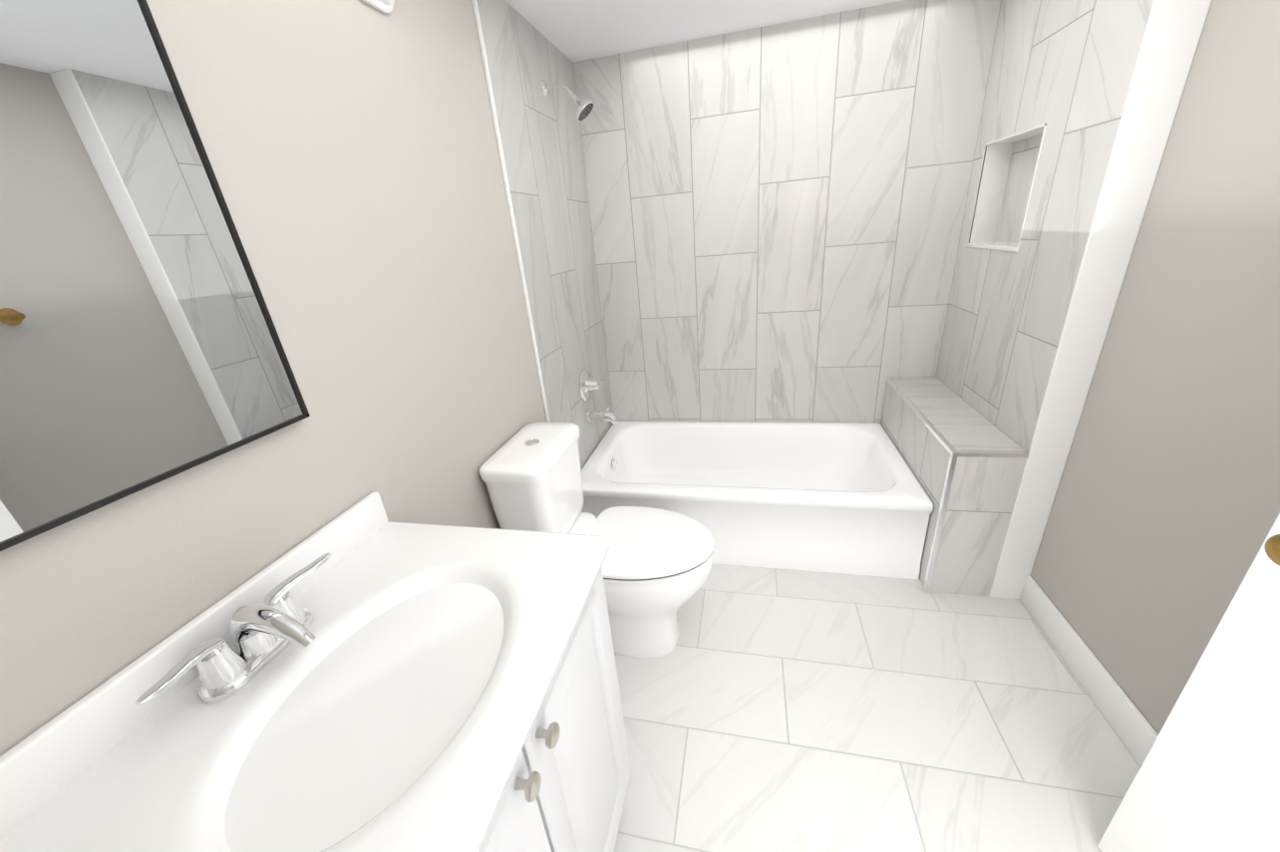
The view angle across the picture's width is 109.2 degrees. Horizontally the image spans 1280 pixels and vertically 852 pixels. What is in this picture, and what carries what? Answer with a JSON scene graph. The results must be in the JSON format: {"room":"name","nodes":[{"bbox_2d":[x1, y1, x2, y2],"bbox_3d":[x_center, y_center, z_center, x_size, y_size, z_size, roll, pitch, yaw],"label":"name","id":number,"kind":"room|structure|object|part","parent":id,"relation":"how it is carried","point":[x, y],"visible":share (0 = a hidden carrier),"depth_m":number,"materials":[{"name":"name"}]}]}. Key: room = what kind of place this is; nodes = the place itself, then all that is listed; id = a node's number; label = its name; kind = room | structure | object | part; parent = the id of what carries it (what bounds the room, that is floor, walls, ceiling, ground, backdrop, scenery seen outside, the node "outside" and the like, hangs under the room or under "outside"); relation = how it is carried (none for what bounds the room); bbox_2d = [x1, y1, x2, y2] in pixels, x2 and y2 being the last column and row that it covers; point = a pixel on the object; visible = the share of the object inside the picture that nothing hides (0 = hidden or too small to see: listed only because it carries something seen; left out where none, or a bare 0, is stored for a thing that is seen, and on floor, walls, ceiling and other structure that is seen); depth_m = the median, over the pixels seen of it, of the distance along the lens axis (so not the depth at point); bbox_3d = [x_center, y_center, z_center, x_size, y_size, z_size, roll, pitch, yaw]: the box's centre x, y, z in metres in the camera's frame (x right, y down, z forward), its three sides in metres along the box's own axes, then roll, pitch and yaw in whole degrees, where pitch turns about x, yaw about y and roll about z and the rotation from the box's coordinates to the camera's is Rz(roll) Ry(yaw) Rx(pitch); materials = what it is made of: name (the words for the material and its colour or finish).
{"room":"bathroom","nodes":[
{"label":"bathroom","id":0,"kind":"room"},
{"bbox_2d":[0,0,546,756],"bbox_3d":[-0.584,-0.161,1.376,0.100,2.230,2.960,0,23,13],"label":"wall","id":1,"kind":"structure","parent":0,"point":[351,150],"depth_m":0.93,"materials":[{"name":"grey paint"}]},
{"bbox_2d":[0,0,310,551],"bbox_3d":[-0.731,-0.252,0.475,0.022,0.750,0.560,0,23,13],"label":"mirror","id":2,"kind":"object","parent":1,"relation":"attached to","point":[141,347],"visible":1,"depth_m":0.60,"materials":[{"name":"clear glass"}]},
{"bbox_2d":[360,0,394,13],"bbox_3d":[-0.629,-0.853,0.627,0.141,0.140,0.970,0,23,13],"label":"sconce","id":3,"kind":"object","parent":1,"relation":"attached to","point":[385,6],"visible":1,"depth_m":1.04,"materials":[{"name":"white paint"}]},
{"bbox_2d":[472,0,550,422],"bbox_3d":[-0.423,-0.355,1.803,0.014,2.230,0.006,0,23,13],"label":"trim","id":4,"kind":"structure","parent":1,"relation":"attached to","point":[484,60],"depth_m":1.60,"materials":[{"name":"white paint"}]},
{"bbox_2d":[476,0,613,469],"bbox_3d":[-0.328,-0.531,2.201,0.012,2.230,0.885,0,23,13],"label":"wall tile","id":5,"kind":"structure","parent":1,"relation":"attached to","point":[540,138],"depth_m":1.95,"materials":[{"name":"grey tile"}]},
{"bbox_2d":[541,79,593,120],"bbox_3d":[-0.293,-1.341,1.864,0.199,0.159,0.088,0,23,13],"label":"shower head","id":6,"kind":"object","parent":5,"relation":"attached to","point":[583,108],"visible":1,"depth_m":1.85},
{"bbox_2d":[579,368,605,401],"bbox_3d":[-0.245,-0.216,2.363,0.081,0.168,0.189,0,23,13],"label":"shower valve","id":7,"kind":"object","parent":5,"relation":"attached to","point":[587,385],"visible":1,"depth_m":2.33,"materials":[{"name":"silver metal"}]},
{"bbox_2d":[587,407,619,425],"bbox_3d":[-0.194,-0.054,2.411,0.161,0.096,0.066,0,23,13],"label":"tub spout","id":8,"kind":"object","parent":5,"relation":"attached to","point":[609,417],"visible":1,"depth_m":2.39,"materials":[{"name":"silver metal"}]},
{"bbox_2d":[505,0,903,62],"bbox_3d":[0.294,-1.204,0.703,2.100,0.060,2.960,0,23,13],"label":"ceiling","id":9,"kind":"structure","parent":0,"point":[572,31],"depth_m":1.82,"materials":[{"name":"white paint"}]},
{"bbox_2d":[572,0,1001,423],"bbox_3d":[0.745,-0.718,2.412,2.000,2.230,0.100,0,23,13],"label":"wall","id":10,"kind":"structure","parent":0,"point":[777,212],"depth_m":2.22,"materials":[{"name":"tile"}]},
{"bbox_2d":[614,564,1140,851],"bbox_3d":[0.485,0.899,1.590,2.100,0.060,2.960,0,23,13],"label":"floor","id":11,"kind":"structure","parent":0,"point":[770,710],"depth_m":1.40,"materials":[{"name":"tile"}]},
{"bbox_2d":[0,491,631,851],"bbox_3d":[-0.379,0.734,0.812,0.568,0.989,0.771,0,23,13],"label":"bathroom vanity","id":12,"kind":"object","parent":11,"relation":"on","point":[364,675],"visible":1,"depth_m":0.65,"materials":[{"name":"white ceramic"}]},
{"bbox_2d":[133,552,331,705],"bbox_3d":[-0.563,0.317,0.696,0.150,0.103,0.288,1,23,13],"label":"faucet","id":13,"kind":"object","parent":12,"relation":"on","point":[272,640],"depth_m":0.68,"materials":[{"name":"silver metal"}]},
{"bbox_3d":[-0.166,0.817,0.588,0.050,0.725,0.366,1,23,13],"label":"door","id":14,"kind":"part","parent":12,"relation":"part of","materials":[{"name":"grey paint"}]},
{"bbox_3d":[-0.086,0.669,0.922,0.050,0.725,0.366,1,23,13],"label":"door","id":15,"kind":"part","parent":12,"relation":"part of","materials":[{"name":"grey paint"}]},
{"bbox_2d":[478,422,714,658],"bbox_3d":[-0.101,0.446,1.640,0.728,0.832,0.439,0,23,13],"label":"toilet","id":16,"kind":"object","parent":11,"relation":"on","point":[657,565],"visible":0.65,"depth_m":1.53,"materials":[{"name":"white ceramic"}]},
{"bbox_3d":[-0.354,0.218,1.624,0.224,0.348,0.394,1,23,13],"label":"tank","id":17,"kind":"part","parent":16,"relation":"part of","materials":[{"name":"white ceramic"}]},
{"bbox_3d":[0.029,0.413,1.618,0.467,0.051,0.396,1,23,13],"label":"seat","id":18,"kind":"part","parent":16,"relation":"part of","materials":[{"name":"white plastic"}]},
{"bbox_2d":[581,421,933,579],"bbox_3d":[0.510,0.313,2.400,1.537,0.385,0.832,0,23,13],"label":"bathtub","id":19,"kind":"object","parent":11,"relation":"on","point":[844,497],"visible":0.9,"depth_m":2.10,"materials":[{"name":"white ceramic"}]},
{"bbox_2d":[880,377,1028,597],"bbox_3d":[1.355,0.214,2.121,0.234,0.642,0.889,0,23,13],"label":"bench","id":20,"kind":"object","parent":11,"relation":"on","point":[965,462],"visible":0.96,"depth_m":1.77,"materials":[{"name":"tile"}]},
{"bbox_2d":[935,0,1153,453],"bbox_3d":[1.518,-0.535,1.812,0.216,2.230,0.985,0,23,13],"label":"wall","id":21,"kind":"structure","parent":0,"point":[1060,76],"depth_m":1.58,"materials":[{"name":"marble-look veined tile"},{"name":"polished aluminium"}]},
{"bbox_2d":[1030,0,1279,734],"bbox_3d":[1.257,0.051,0.477,0.100,2.230,1.975,0,23,13],"label":"wall","id":22,"kind":"structure","parent":0,"point":[1164,512],"depth_m":1.13,"materials":[{"name":"grey paint"}]},
{"bbox_2d":[1019,576,1158,767],"bbox_3d":[1.299,0.999,0.938,0.014,0.125,1.864,0,23,13],"label":"baseboard","id":23,"kind":"structure","parent":22,"relation":"attached to","point":[1132,729],"depth_m":1.41,"materials":[{"name":"white paint"}]},
{"bbox_2d":[989,0,1211,600],"bbox_3d":[1.364,-0.339,1.379,0.114,2.230,0.009,0,23,13],"label":"trim","id":24,"kind":"structure","parent":22,"relation":"attached to","point":[1171,36],"depth_m":1.32,"materials":[{"name":"white paint"}]},
{"bbox_2d":[1097,513,1279,851],"bbox_3d":[1.022,0.210,0.386,0.290,2.032,0.682,0,23,13],"label":"door","id":25,"kind":"structure","parent":22,"relation":"in","point":[1206,779],"depth_m":0.82,"materials":[{"name":"white paint"}]},
{"bbox_3d":[1.045,0.171,0.677,0.200,0.069,0.123,1,23,13],"label":"knob","id":26,"kind":"part","parent":25,"relation":"part of","materials":[{"name":"gold metal"}]}
]}

